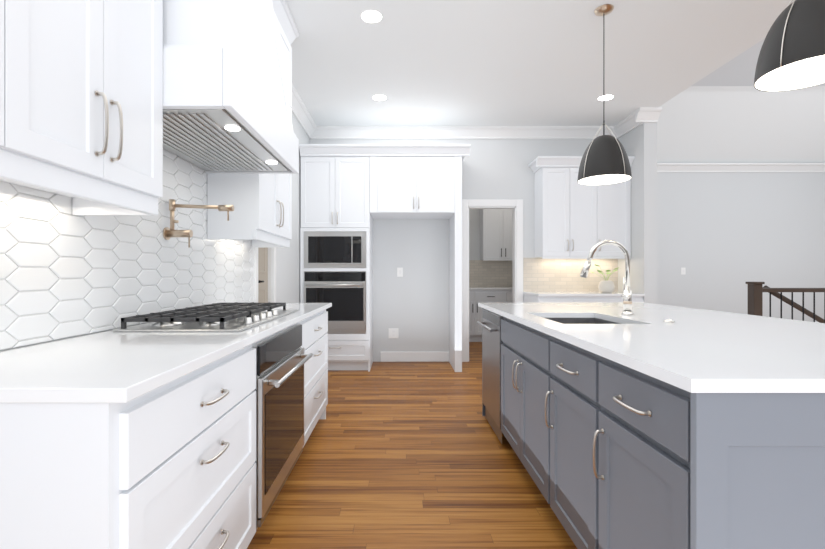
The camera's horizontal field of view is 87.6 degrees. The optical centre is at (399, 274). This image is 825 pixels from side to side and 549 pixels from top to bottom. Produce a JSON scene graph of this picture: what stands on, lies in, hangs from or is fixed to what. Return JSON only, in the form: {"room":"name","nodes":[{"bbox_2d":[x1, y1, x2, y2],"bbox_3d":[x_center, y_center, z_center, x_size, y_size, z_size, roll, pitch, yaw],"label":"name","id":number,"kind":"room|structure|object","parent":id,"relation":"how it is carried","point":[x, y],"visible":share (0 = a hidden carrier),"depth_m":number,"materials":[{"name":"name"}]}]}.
{"room":"kitchen","nodes":[
{"label":"kitchen","id":0,"kind":"room"},
{"bbox_2d":[0,113,309,351],"bbox_3d":[-1.240,-0.385,1.275,0.120,3.050,8.950,0,0,0],"label":"wall","id":1,"kind":"structure","parent":0,"point":[287,275],"depth_m":4.76,"materials":[{"name":"grey paint"}]},
{"bbox_2d":[0,0,162,214],"bbox_3d":[-0.981,-1.060,0.926,0.373,1.695,1.252,0,0,0],"label":"wall cabinet","id":2,"kind":"object","parent":1,"relation":"attached to","point":[81,103],"visible":1,"depth_m":1.18,"materials":[{"name":"white wood"}]},
{"bbox_2d":[0,148,253,349],"bbox_3d":[-1.176,-0.218,2.205,0.008,0.884,2.510,0,0,0],"label":"wall","id":3,"kind":"structure","parent":1,"relation":"attached to","point":[65,272],"depth_m":1.71,"materials":[{"name":"white tile"}]},
{"bbox_2d":[163,199,233,247],"bbox_3d":[-1.004,-0.255,2.155,0.335,0.240,0.064,0,0,0],"label":"pot filler","id":4,"kind":"object","parent":3,"relation":"attached to","point":[169,233],"visible":0.98,"depth_m":2.15,"materials":[{"name":"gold metal"}]},
{"bbox_2d":[163,0,298,173],"bbox_3d":[-0.890,-1.259,2.080,0.555,1.301,1.050,0,0,0],"label":"range hood","id":5,"kind":"object","parent":1,"relation":"attached to","point":[226,109],"visible":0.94,"depth_m":1.78,"materials":[{"name":"white wood"}]},
{"bbox_2d":[207,0,298,247],"bbox_3d":[-0.981,-1.060,3.004,0.373,1.695,0.792,0,0,0],"label":"wall cabinet","id":6,"kind":"object","parent":1,"relation":"attached to","point":[260,215],"visible":0.48,"depth_m":2.70,"materials":[{"name":"white wood"}]},
{"bbox_2d":[258,248,267,302],"bbox_3d":[-1.211,0.113,3.750,0.088,2.038,0.408,0,0,0],"label":"door","id":7,"kind":"structure","parent":1,"relation":"in","point":[262,275],"depth_m":3.80,"materials":[{"name":"beige wood"}]},
{"bbox_2d":[254,248,275,302],"bbox_3d":[-1.186,0.080,3.750,0.048,2.120,0.580,0,0,0],"label":"door frame","id":8,"kind":"structure","parent":1,"relation":"attached to","point":[271,251],"depth_m":3.96,"materials":[{"name":"white wood"}]},
{"bbox_2d":[292,84,315,135],"bbox_3d":[-1.128,-1.843,4.450,0.105,0.135,2.100,0,0,0],"label":"crown molding","id":9,"kind":"structure","parent":1,"relation":"attached to","point":[299,110],"depth_m":4.95,"materials":[{"name":"white wood"}]},
{"bbox_2d":[247,342,576,548],"bbox_3d":[2.510,1.190,2.450,12.380,0.100,11.300,0,0,0],"label":"floor","id":10,"kind":"structure","parent":0,"point":[406,455],"depth_m":2.42,"materials":[{"name":"brown wood"}]},
{"bbox_2d":[0,334,267,548],"bbox_3d":[-0.855,0.698,1.282,0.625,0.885,0.835,0,0,0],"label":"base cabinet","id":11,"kind":"object","parent":10,"relation":"on","point":[188,428],"depth_m":0.98,"materials":[{"name":"white wood"}]},
{"bbox_2d":[0,302,331,405],"bbox_3d":[-0.855,0.240,2.135,0.625,0.030,2.570,0,0,0],"label":"countertop","id":12,"kind":"structure","parent":11,"relation":"on","point":[102,368],"depth_m":1.21,"materials":[{"name":"white stone"}]},
{"bbox_2d":[112,302,298,331],"bbox_3d":[-0.875,0.197,2.170,0.500,0.054,0.980,0,0,0],"label":"cooktop","id":13,"kind":"object","parent":12,"relation":"in","point":[214,317],"depth_m":1.84,"materials":[{"name":"silver metal"}]},
{"bbox_2d":[268,318,307,512],"bbox_3d":[-0.855,0.698,2.080,0.625,0.885,0.760,0,0,0],"label":"base cabinet","id":14,"kind":"object","parent":10,"relation":"on","point":[287,346],"depth_m":2.06,"materials":[{"name":"white"}]},
{"bbox_2d":[252,323,312,529],"bbox_3d":[-0.537,0.645,2.080,0.096,0.730,0.752,0,0,0],"label":"oven","id":15,"kind":"object","parent":14,"relation":"in","point":[280,358],"depth_m":1.90,"materials":[{"name":"black glass"}]},
{"bbox_2d":[308,306,331,437],"bbox_3d":[-0.855,0.698,2.932,0.625,0.885,0.945,0,0,0],"label":"base cabinet","id":16,"kind":"object","parent":10,"relation":"on","point":[318,322],"depth_m":2.96,"materials":[{"name":"white wood"}]},
{"bbox_2d":[299,144,372,371],"bbox_3d":[-0.759,-0.180,5.284,0.813,2.640,0.686,0,0,0],"label":"tall cabinet","id":17,"kind":"object","parent":10,"relation":"on","point":[336,249],"visible":0.88,"depth_m":5.03,"materials":[{"name":"white wood"}]},
{"bbox_2d":[303,271,368,333],"bbox_3d":[-0.760,0.328,5.152,0.727,0.731,0.395,0,0,0],"label":"oven","id":18,"kind":"object","parent":17,"relation":"in","point":[347,291],"depth_m":5.01,"materials":[{"name":"silver metal"}]},
{"bbox_2d":[303,231,368,268],"bbox_3d":[-0.760,-0.290,5.180,0.727,0.426,0.338,0,0,0],"label":"microwave","id":19,"kind":"object","parent":17,"relation":"in","point":[321,249],"depth_m":5.01,"materials":[{"name":"silver metal"}]},
{"bbox_2d":[369,144,470,371],"bbox_3d":[0.231,-0.180,5.284,1.168,2.640,0.686,0,0,0],"label":"surround","id":20,"kind":"object","parent":10,"relation":"on","point":[415,181],"visible":0.98,"depth_m":5.03,"materials":[{"name":"white wood"}]},
{"bbox_2d":[469,287,512,341],"bbox_3d":[1.784,0.682,7.474,2.127,0.915,0.631,0,0,0],"label":"base cabinet","id":21,"kind":"object","parent":10,"relation":"on","point":[477,295],"visible":0.27,"depth_m":7.20,"materials":[{"name":"white wood"}]},
{"bbox_2d":[523,292,644,302],"bbox_3d":[2.228,0.682,5.306,1.237,0.915,0.642,0,0,0],"label":"countertop","id":22,"kind":"structure","parent":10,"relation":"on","point":[567,297],"depth_m":5.04,"materials":[{"name":"white stone"}]},
{"bbox_2d":[591,264,620,292],"bbox_3d":[2.527,0.050,5.275,0.352,0.348,0.313,0,0,0],"label":"plant","id":23,"kind":"object","parent":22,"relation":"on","point":[605,286],"visible":0.96,"depth_m":5.21,"materials":[{"name":"green plant"}]},
{"bbox_2d":[477,304,824,548],"bbox_3d":[1.111,0.698,2.191,1.020,0.885,2.478,0,0,0],"label":"kitchen island","id":24,"kind":"object","parent":10,"relation":"on","point":[627,423],"depth_m":1.19,"materials":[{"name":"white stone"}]},
{"bbox_2d":[477,308,502,444],"bbox_3d":[0.637,0.696,3.110,0.075,0.848,0.584,0,0,0],"label":"dishwasher","id":25,"kind":"object","parent":24,"relation":"in","point":[491,321],"depth_m":3.04,"materials":[{"name":"silver metal"}]},
{"bbox_2d":[613,304,824,335],"bbox_3d":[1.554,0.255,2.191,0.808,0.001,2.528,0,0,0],"label":"island countertop","id":26,"kind":"structure","parent":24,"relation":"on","point":[672,311],"depth_m":2.10,"materials":[{"name":"white stone"}]},
{"bbox_2d":[529,316,656,327],"bbox_3d":[0.947,0.356,2.250,0.453,0.227,0.628,0,0,0],"label":"sink","id":27,"kind":"object","parent":26,"relation":"in","point":[557,321],"depth_m":2.22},
{"bbox_2d":[580,240,674,322],"bbox_3d":[1.154,0.016,2.233,0.296,0.416,0.454,0,0,0],"label":"faucet","id":28,"kind":"object","parent":26,"relation":"on","point":[627,316],"depth_m":2.39,"materials":[{"name":"silver metal"}]},
{"bbox_2d":[745,282,824,322],"bbox_3d":[6.079,0.608,4.545,4.842,1.065,0.205,0,0,0],"label":"stair railing","id":29,"kind":"object","parent":10,"relation":"on","point":[756,290],"visible":0.48,"depth_m":4.49,"materials":[{"name":"brown wood"}]},
{"bbox_2d":[310,139,617,361],"bbox_3d":[0.775,-0.385,5.687,4.150,3.050,0.126,0,0,0],"label":"wall","id":30,"kind":"structure","parent":0,"point":[412,304],"depth_m":5.63,"materials":[{"name":"grey paint"}]},
{"bbox_2d":[389,328,397,337],"bbox_3d":[-0.085,0.769,5.626,0.130,0.130,0.007,0,0,0],"label":"outlet","id":31,"kind":"object","parent":30,"relation":"attached to","point":[393,332],"depth_m":5.62,"materials":[{"name":"white plastic"}]},
{"bbox_2d":[397,268,402,276],"bbox_3d":[0.000,-0.031,5.625,0.075,0.120,0.008,0,0,0],"label":"outlet","id":32,"kind":"object","parent":30,"relation":"attached to","point":[399,270],"depth_m":5.62,"materials":[{"name":"white plastic"}]},
{"bbox_2d":[380,352,448,361],"bbox_3d":[0.193,1.075,5.623,0.895,0.130,0.014,0,0,0],"label":"baseboard","id":33,"kind":"structure","parent":30,"relation":"attached to","point":[414,356],"depth_m":5.61,"materials":[{"name":"white wood"}]},
{"bbox_2d":[308,126,621,138],"bbox_3d":[0.835,-1.843,5.577,4.030,0.135,0.105,0,0,0],"label":"crown molding","id":34,"kind":"structure","parent":30,"relation":"attached to","point":[322,132],"depth_m":5.58,"materials":[{"name":"white wood"}]},
{"bbox_2d":[462,199,522,361],"bbox_3d":[1.205,0.080,5.681,0.810,2.120,0.138,0,0,0],"label":"door frame","id":35,"kind":"structure","parent":30,"relation":"attached to","point":[517,252],"depth_m":5.61,"materials":[{"name":"white wood"}]},
{"bbox_2d":[528,156,634,258],"bbox_3d":[2.261,-0.815,5.421,1.172,1.240,0.411,0,0,0],"label":"upper cabinet","id":36,"kind":"object","parent":30,"relation":"attached to","point":[573,219],"visible":0.94,"depth_m":5.31,"materials":[{"name":"white wood"}]},
{"bbox_2d":[469,209,512,286],"bbox_3d":[1.715,-0.385,7.857,2.270,3.050,0.126,0,0,0],"label":"wall","id":37,"kind":"structure","parent":0,"point":[482,273],"depth_m":7.79,"materials":[{"name":"grey paint"}]},
{"bbox_2d":[480,209,507,260],"bbox_3d":[1.654,-0.787,7.646,0.408,1.046,0.290,0,0,0],"label":"upper cabinet","id":38,"kind":"object","parent":37,"relation":"attached to","point":[496,234],"depth_m":7.51,"materials":[{"name":"white wood"}]},
{"bbox_2d":[508,209,512,260],"bbox_3d":[1.974,-0.787,7.646,0.467,1.046,0.290,0,0,0],"label":"upper cabinet","id":39,"kind":"object","parent":37,"relation":"attached to","point":[510,211],"depth_m":7.51,"materials":[{"name":"white wood"}]},
{"bbox_2d":[286,0,824,162],"bbox_3d":[3.700,-2.385,2.400,10.000,0.950,11.200,0,0,0],"label":"ceiling","id":40,"kind":"structure","parent":0,"point":[477,62],"depth_m":4.07,"materials":[{"name":"white paint"}]},
{"bbox_2d":[361,10,381,22],"bbox_3d":[-0.210,-1.908,3.180,0.156,0.004,0.156,0,0,0],"label":"recessed light","id":41,"kind":"object","parent":40,"relation":"in","point":[372,16],"visible":1,"depth_m":3.18,"materials":[{"name":"white"}]},
{"bbox_2d":[372,94,386,100],"bbox_3d":[-0.220,-1.908,4.640,0.156,0.004,0.156,0,0,0],"label":"recessed light","id":42,"kind":"object","parent":40,"relation":"in","point":[379,97],"visible":1,"depth_m":4.63,"materials":[{"name":"white"}]},
{"bbox_2d":[577,4,631,184],"bbox_3d":[1.470,-1.294,3.100,0.354,1.229,0.354,0,0,0],"label":"pendant light","id":43,"kind":"object","parent":40,"relation":"hanging from","point":[605,160],"visible":1,"depth_m":3.01,"materials":[{"name":"black metal"}]},
{"bbox_2d":[598,94,613,100],"bbox_3d":[2.220,-1.908,4.640,0.156,0.004,0.156,0,0,0],"label":"recessed light","id":44,"kind":"object","parent":40,"relation":"in","point":[606,97],"visible":0.94,"depth_m":4.63,"materials":[{"name":"white"}]},
{"bbox_2d":[754,0,824,91],"bbox_3d":[1.710,-1.374,1.800,0.354,1.069,0.354,0,0,0],"label":"pendant light","id":45,"kind":"object","parent":40,"relation":"hanging from","point":[791,54],"visible":1,"depth_m":1.77,"materials":[{"name":"black metal"}]},
{"bbox_2d":[618,122,656,303],"bbox_3d":[2.925,-0.810,6.305,0.150,3.900,2.570,0,0,0],"label":"wall","id":46,"kind":"structure","parent":0,"point":[639,142],"depth_m":5.03,"materials":[{"name":"grey paint"}]},
{"bbox_2d":[612,107,651,135],"bbox_3d":[2.807,-1.843,5.207,0.125,0.135,0.585,0,0,0],"label":"crown molding","id":47,"kind":"structure","parent":46,"relation":"attached to","point":[621,128],"depth_m":5.15,"materials":[{"name":"white wood"}]},
{"bbox_2d":[657,172,824,322],"bbox_3d":[5.850,-0.445,7.530,5.700,3.170,0.120,0,0,0],"label":"wall","id":48,"kind":"structure","parent":0,"point":[723,238],"depth_m":7.47,"materials":[{"name":"grey paint"}]},
{"bbox_2d":[681,268,685,274],"bbox_3d":[4.920,-0.059,7.465,0.075,0.120,0.008,0,0,0],"label":"outlet","id":49,"kind":"object","parent":48,"relation":"attached to","point":[683,270],"depth_m":7.46,"materials":[{"name":"white plastic"}]},
{"bbox_2d":[657,163,824,171],"bbox_3d":[5.790,-1.843,7.417,5.580,0.135,0.105,0,0,0],"label":"crown molding","id":50,"kind":"structure","parent":48,"relation":"attached to","point":[661,167],"depth_m":7.41,"materials":[{"name":"white"}]}
]}

